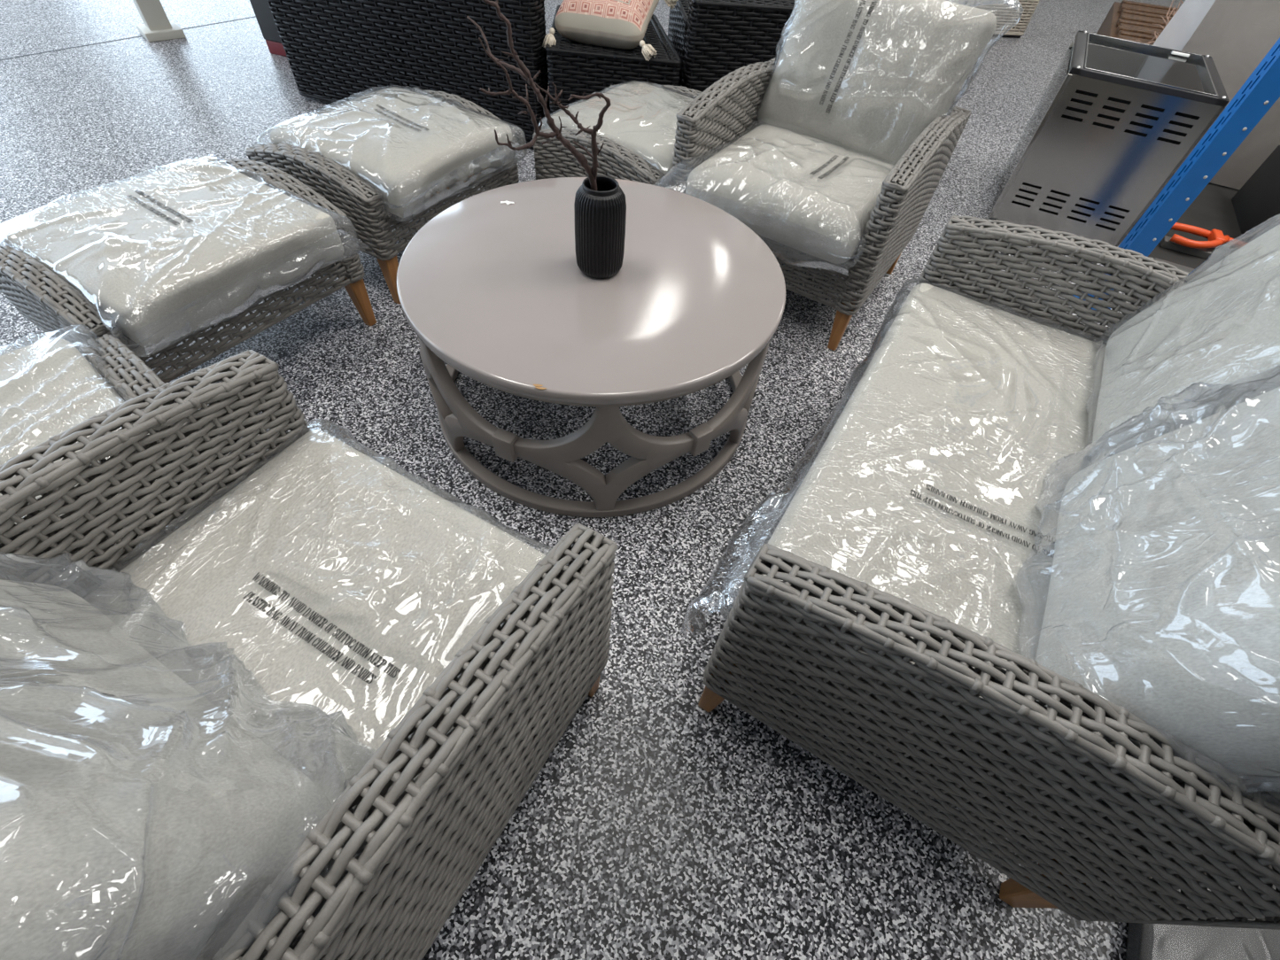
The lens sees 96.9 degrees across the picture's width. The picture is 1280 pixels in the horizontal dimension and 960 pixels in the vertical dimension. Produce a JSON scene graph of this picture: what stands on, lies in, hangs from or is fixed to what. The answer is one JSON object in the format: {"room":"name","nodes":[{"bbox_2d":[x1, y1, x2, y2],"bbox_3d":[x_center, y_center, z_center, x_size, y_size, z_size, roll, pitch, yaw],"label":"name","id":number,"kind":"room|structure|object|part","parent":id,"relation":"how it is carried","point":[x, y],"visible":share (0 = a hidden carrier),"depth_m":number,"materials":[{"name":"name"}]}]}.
{"room":"store","nodes":[
{"label":"store","id":0,"kind":"room"},
{"bbox_2d":[0,0,1185,959],"bbox_3d":[-1.372,-1.274,2.607,15.400,0.120,14.400,6,51,0],"label":"floor","id":1,"kind":"structure","parent":0,"point":[658,826],"depth_m":1.53,"materials":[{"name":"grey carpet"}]},
{"bbox_2d":[0,15,255,60],"bbox_3d":[-3.336,-2.648,3.451,0.012,0.001,5.048,34,56,20],"label":"trim","id":2,"kind":"structure","parent":1,"relation":"on","point":[254,16],"depth_m":3.49,"materials":[{"name":"grey metal"}]},
{"bbox_2d":[78,333,238,489],"bbox_3d":[-1.244,0.126,1.150,0.572,0.443,0.734,35,57,21],"label":"ottoman","id":3,"kind":"object","parent":1,"relation":"on","point":[114,350],"visible":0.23,"depth_m":1.18,"materials":[{"name":"grey wicker"}]},
{"bbox_2d":[0,324,217,566],"bbox_3d":[-1.228,0.024,1.026,0.677,0.222,0.689,35,57,21],"label":"seat cushion","id":4,"kind":"object","parent":3,"relation":"on","point":[48,388],"visible":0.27,"depth_m":1.11,"materials":[{"name":"fabric"}]},
{"bbox_2d":[132,0,186,42],"bbox_3d":[-2.932,-3.922,2.264,0.210,3.490,0.210,-33,61,-27],"label":"pillar","id":5,"kind":"structure","parent":1,"relation":"on","point":[157,27],"depth_m":3.54,"materials":[{"name":"white metal"}]},
{"bbox_3d":[-3.047,-2.855,3.611,0.210,0.045,0.210,-33,61,-27],"label":"plate","id":6,"kind":"part","parent":5,"relation":"part of","materials":[{"name":"beige paint"}]},
{"bbox_2d":[0,157,376,395],"bbox_3d":[-1.324,-0.594,1.713,0.572,0.443,0.734,29,55,17],"label":"ottoman","id":7,"kind":"object","parent":1,"relation":"on","point":[40,299],"visible":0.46,"depth_m":1.54,"materials":[{"name":"grey wicker"}]},
{"bbox_3d":[-1.497,-0.439,1.460,0.572,0.263,0.072,29,55,17],"label":"rail","id":8,"kind":"part","parent":7,"relation":"part of","materials":[{"name":"grey wicker"}]},
{"bbox_2d":[0,154,365,357],"bbox_3d":[-1.272,-0.667,1.578,0.689,0.179,0.683,29,55,17],"label":"seat cushion","id":9,"kind":"object","parent":7,"relation":"on","point":[176,252],"visible":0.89,"depth_m":1.49,"materials":[{"name":"fabric"}]},
{"bbox_3d":[-1.139,-0.860,1.824,0.572,0.263,0.072,29,55,17],"label":"rail","id":10,"kind":"part","parent":7,"relation":"part of","materials":[{"name":"grey wicker"}]},
{"bbox_3d":[-0.950,-0.615,1.913,0.053,0.205,0.053,29,55,17],"label":"leg","id":11,"kind":"part","parent":7,"relation":"part of","materials":[{"name":"brown wood"}]},
{"bbox_2d":[249,0,286,56],"bbox_3d":[-2.040,-3.051,3.274,0.400,0.950,0.400,18,52,9],"label":"post","id":12,"kind":"object","parent":1,"relation":"on","point":[261,10],"visible":0.2,"depth_m":3.43,"materials":[{"name":"black plastic"}]},
{"bbox_2d":[0,349,617,959],"bbox_3d":[-0.564,0.339,0.914,0.774,0.638,0.744,26,54,15],"label":"armchair","id":13,"kind":"object","parent":1,"relation":"on","point":[506,725],"visible":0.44,"depth_m":0.77,"materials":[{"name":"grey wicker"}]},
{"bbox_3d":[-0.852,0.132,0.952,0.078,0.478,0.712,26,54,15],"label":"arm","id":14,"kind":"part","parent":13,"relation":"part of","materials":[{"name":"grey wicker"}]},
{"bbox_2d":[75,418,558,894],"bbox_3d":[-0.521,0.246,0.898,0.687,0.201,0.673,26,54,15],"label":"seat cushion","id":15,"kind":"object","parent":13,"relation":"on","point":[344,578],"visible":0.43,"depth_m":0.88,"materials":[{"name":"fabric"}]},
{"bbox_2d":[0,551,434,959],"bbox_3d":[-0.657,0.299,0.557,0.767,0.582,0.456,24,54,14],"label":"cushion","id":16,"kind":"object","parent":15,"relation":"on","point":[140,819],"visible":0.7,"depth_m":0.54,"materials":[{"name":"fabric"}]},
{"bbox_3d":[-0.249,0.427,0.770,0.078,0.478,0.712,26,54,15],"label":"arm","id":17,"kind":"part","parent":13,"relation":"part of","materials":[{"name":"grey wicker"}]},
{"bbox_3d":[-0.115,0.407,1.188,0.053,0.185,0.053,26,54,15],"label":"leg","id":18,"kind":"part","parent":13,"relation":"part of","materials":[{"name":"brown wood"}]},
{"bbox_2d":[245,90,519,304],"bbox_3d":[-0.913,-1.122,2.166,0.572,0.443,0.734,27,54,16],"label":"ottoman","id":19,"kind":"object","parent":1,"relation":"on","point":[358,199],"visible":0.36,"depth_m":1.86,"materials":[{"name":"grey wicker"}]},
{"bbox_3d":[-1.076,-0.962,1.911,0.572,0.263,0.072,27,54,16],"label":"rail","id":20,"kind":"part","parent":19,"relation":"part of","materials":[{"name":"grey wicker"}]},
{"bbox_3d":[-0.878,-0.728,2.010,0.053,0.205,0.053,27,54,16],"label":"leg","id":21,"kind":"part","parent":19,"relation":"part of","materials":[{"name":"brown wood"}]},
{"bbox_2d":[256,85,527,221],"bbox_3d":[-0.868,-1.205,2.026,0.672,0.212,0.666,27,54,16],"label":"seat cushion","id":22,"kind":"object","parent":19,"relation":"on","point":[420,151],"visible":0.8,"depth_m":1.92,"materials":[{"name":"fabric"}]},
{"bbox_3d":[-0.738,-1.394,2.281,0.572,0.263,0.072,27,54,16],"label":"rail","id":23,"kind":"part","parent":19,"relation":"part of","materials":[{"name":"grey wicker"}]},
{"bbox_2d":[267,0,550,147],"bbox_3d":[-1.043,-2.432,2.983,1.475,0.726,0.820,17,52,9],"label":"sofa","id":24,"kind":"object","parent":1,"relation":"on","point":[335,50],"visible":0.91,"depth_m":2.76,"materials":[{"name":"black wicker"}]},
{"bbox_2d":[395,177,786,517],"bbox_3d":[-0.129,-0.426,1.670,1.000,0.462,1.000,6,51,0],"label":"coffee table","id":25,"kind":"object","parent":1,"relation":"on","point":[492,290],"visible":0.93,"depth_m":1.41,"materials":[{"name":"beige paint"}]},
{"bbox_3d":[-0.490,-0.233,1.496,0.090,0.388,0.490,-28,59,-24],"label":"star panel","id":26,"kind":"part","parent":25,"relation":"part of","materials":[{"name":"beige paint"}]},
{"bbox_2d":[500,201,514,204],"bbox_3d":[-0.386,-0.807,1.654,0.042,0.001,0.024,6,51,0],"label":"paper scrap","id":27,"kind":"object","parent":25,"relation":"on","point":[501,202],"visible":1,"depth_m":1.65,"materials":[{"name":"white paper"}]},
{"bbox_2d":[533,384,546,389],"bbox_3d":[-0.209,-0.194,1.185,0.030,0.001,0.014,6,51,0],"label":"chip","id":28,"kind":"object","parent":25,"relation":"on","point":[535,386],"depth_m":1.18,"materials":[{"name":"brown wood"}]},
{"bbox_2d":[574,175,626,279],"bbox_3d":[-0.098,-0.616,1.390,0.124,0.216,0.124,-32,61,-26],"label":"vase","id":29,"kind":"object","parent":25,"relation":"on","point":[600,215],"visible":0.99,"depth_m":1.34,"materials":[{"name":"black ceramic"}]},
{"bbox_2d":[466,0,597,191],"bbox_3d":[-0.221,-0.702,1.226,0.294,0.536,0.211,6,51,0],"label":"branch","id":30,"kind":"object","parent":29,"relation":"in","point":[523,72],"visible":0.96,"depth_m":1.15,"materials":[{"name":"brown plant"}]},
{"bbox_2d":[534,82,610,179],"bbox_3d":[-0.151,-0.662,1.289,0.162,0.399,0.076,6,51,0],"label":"branch","id":31,"kind":"object","parent":29,"relation":"in","point":[595,151],"visible":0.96,"depth_m":1.19,"materials":[{"name":"brown plant"}]},
{"bbox_3d":[-0.107,-0.648,1.281,0.057,0.398,0.087,29,55,17],"label":"stem","id":32,"kind":"part","parent":31,"relation":"part of","materials":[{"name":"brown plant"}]},
{"bbox_3d":[-0.085,-0.073,1.403,0.490,0.388,0.090,-2,52,-7],"label":"star panel","id":33,"kind":"part","parent":25,"relation":"part of","materials":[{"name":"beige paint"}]},
{"bbox_3d":[0.275,-0.262,1.583,0.090,0.388,0.490,22,53,12],"label":"star panel","id":34,"kind":"part","parent":25,"relation":"part of","materials":[{"name":"beige paint"}]},
{"bbox_2d":[545,5,682,113],"bbox_3d":[-0.139,-2.077,2.963,0.689,0.440,0.749,6,51,0],"label":"side table","id":35,"kind":"object","parent":1,"relation":"on","point":[574,67],"visible":0.45,"depth_m":2.62,"materials":[{"name":"black wicker"}]},
{"bbox_2d":[542,0,677,61],"bbox_3d":[-0.148,-2.187,2.650,0.572,0.261,0.504,12,52,5],"label":"throw pillow","id":36,"kind":"object","parent":35,"relation":"on","point":[617,24],"visible":0.97,"depth_m":2.54,"materials":[{"name":"fabric"}]},
{"bbox_2d":[532,85,701,186],"bbox_3d":[0.021,-1.297,2.385,0.572,0.443,0.734,30,55,18],"label":"ottoman","id":37,"kind":"object","parent":1,"relation":"on","point":[616,161],"visible":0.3,"depth_m":2.07,"materials":[{"name":"grey wicker"}]},
{"bbox_3d":[-0.161,-1.147,2.135,0.572,0.263,0.072,30,55,18],"label":"rail","id":38,"kind":"part","parent":37,"relation":"part of","materials":[{"name":"grey wicker"}]},
{"bbox_2d":[538,80,731,188],"bbox_3d":[0.041,-1.387,2.263,0.646,0.193,0.662,30,55,18],"label":"seat cushion","id":39,"kind":"object","parent":37,"relation":"on","point":[640,117],"visible":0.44,"depth_m":2.15,"materials":[{"name":"fabric"}]},
{"bbox_3d":[0.216,-1.558,2.493,0.572,0.263,0.072,30,55,18],"label":"rail","id":40,"kind":"part","parent":37,"relation":"part of","materials":[{"name":"grey wicker"}]},
{"bbox_2d":[667,0,797,103],"bbox_3d":[0.723,-2.175,2.981,1.100,0.646,0.820,-1,52,-6],"label":"wicker armchair","id":41,"kind":"object","parent":1,"relation":"on","point":[712,39],"visible":0.23,"depth_m":2.55,"materials":[{"name":"black wicker"}]},
{"bbox_3d":[0.237,-2.192,3.017,0.140,0.546,0.680,-1,52,-6],"label":"arm","id":42,"kind":"part","parent":41,"relation":"part of","materials":[{"name":"black wicker"}]},
{"bbox_2d":[669,57,971,350],"bbox_3d":[0.622,-1.065,2.127,0.774,0.638,0.744,30,55,18],"label":"armchair","id":43,"kind":"object","parent":1,"relation":"on","point":[709,121],"visible":0.41,"depth_m":1.91,"materials":[{"name":"grey wicker"}]},
{"bbox_3d":[0.330,-1.268,2.161,0.078,0.478,0.712,30,55,18],"label":"arm","id":44,"kind":"part","parent":43,"relation":"part of","materials":[{"name":"grey wicker"}]},
{"bbox_2d":[653,116,900,275],"bbox_3d":[0.519,-1.037,1.994,0.752,0.224,0.771,30,55,18],"label":"seat cushion","id":45,"kind":"object","parent":43,"relation":"on","point":[810,195],"visible":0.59,"depth_m":1.86,"materials":[{"name":"fabric"}]},
{"bbox_2d":[745,0,1023,164],"bbox_3d":[0.786,-1.406,1.979,0.753,0.595,0.309,33,56,20],"label":"cushion","id":46,"kind":"object","parent":45,"relation":"on","point":[869,76],"visible":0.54,"depth_m":1.90,"materials":[{"name":"plastic"}]},
{"bbox_3d":[0.710,-0.553,2.019,0.053,0.185,0.053,30,55,18],"label":"leg","id":47,"kind":"part","parent":43,"relation":"part of","materials":[{"name":"brown wood"}]},
{"bbox_3d":[0.803,-1.307,2.250,0.770,0.444,0.104,30,55,18],"label":"backrest","id":48,"kind":"part","parent":43,"relation":"part of","materials":[{"name":"grey wicker"}]},
{"bbox_3d":[1.061,-0.951,2.364,0.053,0.185,0.053,30,55,18],"label":"leg","id":49,"kind":"part","parent":43,"relation":"part of","materials":[{"name":"brown wood"}]},
{"bbox_3d":[0.907,-0.940,1.950,0.078,0.478,0.712,30,55,18],"label":"arm","id":50,"kind":"part","parent":43,"relation":"part of","materials":[{"name":"grey wicker"}]},
{"bbox_2d":[698,215,1279,930],"bbox_3d":[0.787,0.045,1.262,0.744,0.638,1.324,28,55,16],"label":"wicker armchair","id":51,"kind":"object","parent":1,"relation":"on","point":[1092,871],"visible":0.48,"depth_m":0.78,"materials":[{"name":"grey wicker"}]},
{"bbox_3d":[0.165,0.437,1.188,0.053,0.185,0.053,28,55,16],"label":"leg","id":52,"kind":"part","parent":51,"relation":"part of","materials":[{"name":"brown wood"}]},
{"bbox_2d":[676,278,1140,825],"bbox_3d":[0.702,-0.012,1.239,0.710,0.232,1.268,28,55,16],"label":"seat cushion","id":53,"kind":"object","parent":51,"relation":"on","point":[922,485],"visible":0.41,"depth_m":1.13,"materials":[{"name":"fabric"}]},
{"bbox_2d":[1000,364,1279,836],"bbox_3d":[0.849,0.132,0.775,0.448,0.618,0.738,30,55,18],"label":"cushion","id":54,"kind":"object","parent":53,"relation":"on","point":[1163,601],"visible":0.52,"depth_m":0.76,"materials":[{"name":"fabric"}]},
{"bbox_2d":[1078,213,1279,468],"bbox_3d":[1.165,-0.255,1.088,0.344,0.563,0.646,28,55,17],"label":"cushion","id":55,"kind":"object","parent":53,"relation":"on","point":[1219,323],"visible":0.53,"depth_m":1.09,"materials":[{"name":"fabric"}]},
{"bbox_3d":[0.452,0.390,0.859,0.712,0.478,0.078,28,55,16],"label":"arm","id":56,"kind":"part","parent":51,"relation":"part of","materials":[{"name":"grey wicker"}]},
{"bbox_3d":[0.701,0.721,1.009,0.053,0.185,0.053,28,55,16],"label":"leg","id":57,"kind":"part","parent":51,"relation":"part of","materials":[{"name":"brown wood"}]},
{"bbox_3d":[1.107,-0.413,1.550,0.712,0.478,0.078,28,55,16],"label":"arm","id":58,"kind":"part","parent":51,"relation":"part of","materials":[{"name":"grey wicker"}]},
{"bbox_3d":[1.063,0.153,1.129,0.104,0.424,1.320,28,55,16],"label":"backrest","id":59,"kind":"part","parent":51,"relation":"part of","materials":[{"name":"grey wicker"}]},
{"bbox_2d":[968,0,1039,38],"bbox_3d":[2.887,-4.337,4.962,0.970,0.559,0.770,-3,52,-7],"label":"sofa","id":60,"kind":"object","parent":1,"relation":"on","point":[1028,6],"visible":0.36,"depth_m":4.87,"materials":[{"name":"wicker"}]},
{"bbox_2d":[988,31,1229,247],"bbox_3d":[2.119,-1.573,2.651,0.559,0.648,0.686,25,54,14],"label":"display cabinet","id":61,"kind":"object","parent":1,"relation":"on","point":[1101,142],"visible":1,"depth_m":2.42,"materials":[{"name":"metal"}]},
{"bbox_3d":[1.727,-1.467,2.532,0.018,0.590,0.036,25,54,14],"label":"corner post","id":62,"kind":"part","parent":61,"relation":"part of","materials":[{"name":"metal"}]},
{"bbox_3d":[1.886,-1.695,2.733,0.006,0.560,0.650,25,54,14],"label":"glass pane","id":63,"kind":"part","parent":61,"relation":"part of","materials":[{"name":"clear glass"}]},
{"bbox_3d":[2.138,-1.756,2.411,0.475,0.004,0.636,25,54,14],"label":"glass","id":64,"kind":"part","parent":61,"relation":"part of","materials":[{"name":"clear glass"}]},
{"bbox_3d":[2.138,-1.757,2.410,0.475,0.038,0.636,25,54,14],"label":"rim trim","id":65,"kind":"part","parent":61,"relation":"part of","materials":[{"name":"silver metal"}]},
{"bbox_3d":[2.361,-1.470,2.576,0.012,0.570,0.680,25,54,14],"label":"panel","id":66,"kind":"part","parent":61,"relation":"part of","materials":[{"name":"metal"}]},
{"bbox_2d":[1096,0,1179,45],"bbox_3d":[3.960,-3.382,4.468,0.600,0.292,2.100,26,54,15],"label":"box","id":67,"kind":"object","parent":1,"relation":"on","point":[1108,27],"depth_m":4.54,"materials":[{"name":"brown wood"}]},
{"bbox_3d":[3.738,-3.148,4.109,0.520,0.034,0.075,18,53,10],"label":"wooden slat","id":68,"kind":"part","parent":67,"relation":"part of","materials":[{"name":"brown wood"}]},
{"bbox_3d":[3.650,-3.075,4.033,0.520,0.034,0.075,16,52,8],"label":"wooden slat","id":69,"kind":"part","parent":67,"relation":"part of","materials":[{"name":"brown wood"}]},
{"bbox_3d":[3.810,-3.242,4.185,0.520,0.034,0.075,18,52,9],"label":"wooden slat","id":70,"kind":"part","parent":67,"relation":"part of","materials":[{"name":"brown wood"}]},
{"bbox_3d":[3.866,-3.343,4.264,0.520,0.034,0.075,17,52,8],"label":"wooden slat","id":71,"kind":"part","parent":67,"relation":"part of","materials":[{"name":"brown wood"}]},
{"bbox_3d":[3.999,-3.522,4.422,0.520,0.034,0.075,17,52,9],"label":"wooden slat","id":72,"kind":"part","parent":67,"relation":"part of","materials":[{"name":"brown wood"}]},
{"bbox_3d":[3.952,-3.430,4.351,0.520,0.034,0.075,16,52,8],"label":"wooden slat","id":73,"kind":"part","parent":67,"relation":"part of","materials":[{"name":"brown wood"}]},
{"bbox_3d":[4.082,-3.613,4.496,0.520,0.034,0.075,17,52,9],"label":"wooden slat","id":74,"kind":"part","parent":67,"relation":"part of","materials":[{"name":"brown wood"}]},
{"bbox_3d":[4.156,-3.695,4.577,0.520,0.034,0.075,18,52,9],"label":"wooden slat","id":75,"kind":"part","parent":67,"relation":"part of","materials":[{"name":"brown wood"}]},
{"bbox_3d":[4.282,-3.882,4.726,0.520,0.034,0.075,18,52,10],"label":"wooden slat","id":76,"kind":"part","parent":67,"relation":"part of","materials":[{"name":"brown wood"}]},
{"bbox_3d":[4.226,-3.786,4.651,0.520,0.034,0.075,19,53,10],"label":"wooden slat","id":77,"kind":"part","parent":67,"relation":"part of","materials":[{"name":"brown wood"}]},
{"bbox_3d":[4.357,-3.974,4.816,0.520,0.034,0.075,17,52,8],"label":"wooden slat","id":78,"kind":"part","parent":67,"relation":"part of","materials":[{"name":"brown wood"}]},
{"bbox_3d":[4.432,-4.069,4.892,0.520,0.034,0.075,16,52,8],"label":"wooden slat","id":79,"kind":"part","parent":67,"relation":"part of","materials":[{"name":"brown wood"}]},
{"bbox_2d":[1136,0,1183,44],"bbox_3d":[3.783,-3.088,4.009,0.569,0.496,0.665,-7,53,-10],"label":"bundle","id":80,"kind":"object","parent":67,"relation":"on","point":[1152,41],"visible":0.05,"depth_m":3.98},
{"bbox_2d":[1073,37,1279,310],"bbox_3d":[1.985,-1.540,1.365,0.135,2.600,0.120,12,52,4],"label":"post","id":81,"kind":"object","parent":1,"relation":"on","point":[1260,90],"visible":0.69,"depth_m":1.91,"materials":[{"name":"blue metal"}]},
{"bbox_2d":[1125,885,1279,959],"bbox_3d":[1.272,1.256,0.720,1.210,0.050,1.210,29,55,17],"label":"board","id":82,"kind":"object","parent":1,"relation":"on","point":[1144,942],"visible":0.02,"depth_m":1.02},
{"bbox_2d":[1128,145,1279,292],"bbox_3d":[3.415,-1.156,2.628,1.900,0.340,1.800,25,54,15],"label":"shelf","id":83,"kind":"object","parent":1,"relation":"on","point":[1234,213],"visible":0.33,"depth_m":2.76,"materials":[{"name":"black plastic"}]},
{"bbox_2d":[1154,257,1194,273],"bbox_3d":[2.524,-0.788,2.361,0.712,0.030,0.060,25,54,15],"label":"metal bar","id":84,"kind":"object","parent":83,"relation":"on","point":[1184,268],"visible":0.19,"depth_m":2.42,"materials":[{"name":"grey metal"}]},
{"bbox_2d":[1159,235,1214,259],"bbox_3d":[2.716,-0.940,2.498,0.758,0.030,0.060,24,54,14],"label":"metal bar","id":85,"kind":"object","parent":83,"relation":"on","point":[1165,243],"visible":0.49,"depth_m":2.55,"materials":[{"name":"grey metal"}]},
{"bbox_2d":[1169,222,1233,248],"bbox_3d":[2.531,-1.074,2.536,0.366,0.047,0.172,22,53,12],"label":"pliers","id":86,"kind":"object","parent":85,"relation":"on","point":[1215,237],"visible":0.84,"depth_m":2.53,"materials":[{"name":"orange plastic"}]},
{"bbox_3d":[2.502,-1.060,2.523,0.261,0.043,0.090,2,52,-3],"label":"handle","id":87,"kind":"part","parent":86,"relation":"part of","materials":[{"name":"orange plastic"}]},
{"bbox_2d":[1152,0,1279,190],"bbox_3d":[2.966,-2.365,2.300,0.822,2.140,0.072,25,54,14],"label":"wall","id":88,"kind":"structure","parent":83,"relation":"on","point":[1237,34],"depth_m":2.75,"materials":[{"name":"white paint"}]}
]}

